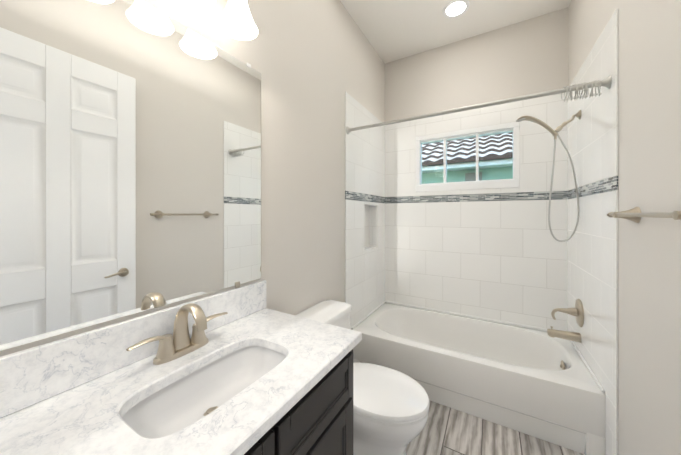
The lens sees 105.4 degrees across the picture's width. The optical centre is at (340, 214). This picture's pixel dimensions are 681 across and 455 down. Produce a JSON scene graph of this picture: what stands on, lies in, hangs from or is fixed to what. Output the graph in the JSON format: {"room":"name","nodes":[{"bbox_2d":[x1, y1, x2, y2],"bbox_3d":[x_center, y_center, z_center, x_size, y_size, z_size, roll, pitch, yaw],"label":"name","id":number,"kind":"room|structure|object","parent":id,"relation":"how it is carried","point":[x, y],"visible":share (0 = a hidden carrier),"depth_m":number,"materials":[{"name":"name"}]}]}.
{"room":"bathroom","nodes":[
{"label":"bathroom","id":0,"kind":"room"},
{"bbox_2d":[0,0,384,356],"bbox_3d":[-0.470,-0.149,1.441,0.337,2.966,3.621,0,0,30],"label":"wall","id":1,"kind":"structure","parent":0,"point":[288,52],"depth_m":1.51,"materials":[{"name":"white paint"}]},
{"bbox_2d":[0,0,260,350],"bbox_3d":[-0.680,-0.183,0.733,0.009,1.006,1.185,0,0,30],"label":"mirror","id":2,"kind":"object","parent":1,"relation":"attached to","point":[130,157],"visible":1,"depth_m":0.76,"materials":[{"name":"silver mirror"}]},
{"bbox_2d":[177,0,257,39],"bbox_3d":[-0.504,-0.853,0.841,0.204,0.295,0.580,0,0,30],"label":"sconce","id":3,"kind":"object","parent":1,"relation":"attached to","point":[235,20],"visible":1,"depth_m":0.98,"materials":[{"name":"white glass"}]},
{"bbox_2d":[340,0,570,62],"bbox_3d":[0.300,-1.681,1.050,2.187,0.100,3.821,0,0,30],"label":"ceiling","id":4,"kind":"structure","parent":0,"point":[392,30],"depth_m":2.17,"materials":[{"name":"white paint"}]},
{"bbox_2d":[443,0,469,17],"bbox_3d":[0.915,-1.628,2.056,0.196,0.007,0.196,0,0,30],"label":"recessed light","id":5,"kind":"object","parent":4,"relation":"in","point":[454,8],"visible":1,"depth_m":2.05,"materials":[{"name":"white plastic"}]},
{"bbox_2d":[385,7,568,330],"bbox_3d":[1.111,-0.149,2.529,1.974,2.966,0.150,0,0,30],"label":"wall","id":6,"kind":"structure","parent":0,"point":[527,57],"depth_m":2.34,"materials":[{"name":"white paint"}]},
{"bbox_2d":[416,122,518,191],"bbox_3d":[1.163,-0.508,2.455,0.872,0.561,0.096,0,0,30],"label":"window","id":7,"kind":"structure","parent":6,"relation":"in","point":[477,132],"depth_m":2.40,"materials":[{"name":"white plastic"}]},
{"bbox_2d":[352,300,604,392],"bbox_3d":[0.940,0.939,2.087,1.516,0.018,0.778,0,0,30],"label":"trim","id":8,"kind":"structure","parent":6,"relation":"attached to","point":[531,327],"depth_m":2.27,"materials":[{"name":"white"}]},
{"bbox_2d":[345,9,617,454],"bbox_3d":[0.864,0.174,2.046,1.613,2.317,0.932,0,0,30],"label":"tiled wall","id":9,"kind":"structure","parent":6,"relation":"attached to","point":[501,254],"depth_m":2.18,"materials":[{"name":"tile"}]},
{"bbox_2d":[346,76,611,133],"bbox_3d":[0.708,-0.653,1.687,1.506,0.090,0.066,0,0,30],"label":"rail","id":10,"kind":"object","parent":9,"relation":"attached to","point":[606,83],"visible":1,"depth_m":1.48,"materials":[{"name":"grey metal"}]},
{"bbox_2d":[516,110,580,241],"bbox_3d":[1.452,-0.261,1.827,0.364,0.899,0.060,0,0,27],"label":"shower head","id":11,"kind":"object","parent":9,"relation":"attached to","point":[555,134],"visible":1,"depth_m":1.80},
{"bbox_2d":[547,326,580,342],"bbox_3d":[1.538,0.826,1.790,0.175,0.075,0.062,0,0,30],"label":"tub spout","id":12,"kind":"object","parent":9,"relation":"attached to","point":[570,336],"visible":1,"depth_m":1.77,"materials":[{"name":"silver metal"}]},
{"bbox_2d":[551,299,583,326],"bbox_3d":[1.548,0.663,1.785,0.152,0.184,0.184,0,0,30],"label":"tub valve","id":13,"kind":"object","parent":9,"relation":"attached to","point":[577,311],"visible":1,"depth_m":1.74,"materials":[{"name":"silver metal"}]},
{"bbox_2d":[406,401,584,454],"bbox_3d":[0.300,1.385,1.052,2.187,0.100,3.821,0,0,30],"label":"floor","id":14,"kind":"structure","parent":0,"point":[446,430],"depth_m":1.53,"materials":[{"name":"grey tile"}]},
{"bbox_2d":[0,280,361,454],"bbox_3d":[-0.371,0.812,0.747,0.529,1.046,0.898,0,0,30],"label":"bathroom vanity","id":15,"kind":"object","parent":14,"relation":"on","point":[243,370],"visible":1,"depth_m":0.72,"materials":[{"name":"black"}]},
{"bbox_2d":[295,300,429,454],"bbox_3d":[0.101,0.949,1.370,0.709,0.771,0.446,0,0,30],"label":"toilet","id":16,"kind":"object","parent":14,"relation":"on","point":[390,410],"visible":0.42,"depth_m":1.22,"materials":[{"name":"white ceramic"}]},
{"bbox_2d":[353,302,604,454],"bbox_3d":[0.938,1.141,2.083,1.518,0.385,0.790,0,0,30],"label":"bathtub","id":17,"kind":"object","parent":14,"relation":"on","point":[541,384],"visible":0.9,"depth_m":1.76,"materials":[{"name":"white ceramic"}]},
{"bbox_2d":[568,0,680,454],"bbox_3d":[1.026,-0.148,0.570,0.150,2.966,3.621,0,0,30],"label":"wall","id":18,"kind":"structure","parent":0,"point":[649,249],"depth_m":1.01,"materials":[{"name":"white paint"}]},
{"bbox_2d":[607,207,680,222],"bbox_3d":[1.092,0.003,0.908,0.073,0.068,0.606,0,0,30],"label":"towel rail","id":19,"kind":"object","parent":18,"relation":"attached to","point":[635,214],"visible":0.98,"depth_m":0.96,"materials":[{"name":"silver metal"}]},
{"label":"outside","id":20,"kind":"structure","parent":0,"visible":0},
{"bbox_3d":[2.458,1.393,4.147,14.000,0.080,3.700,0,0,30],"label":"ground","id":21,"kind":"structure","parent":20,"visible":0},
{"bbox_2d":[422,132,512,183],"bbox_3d":[3.296,-0.629,5.584,12.000,3.922,3.643,0,0,30],"label":"house","id":22,"kind":"structure","parent":21,"relation":"on","point":[436,150],"depth_m":4.56,"materials":[{"name":"teal"}]}
]}

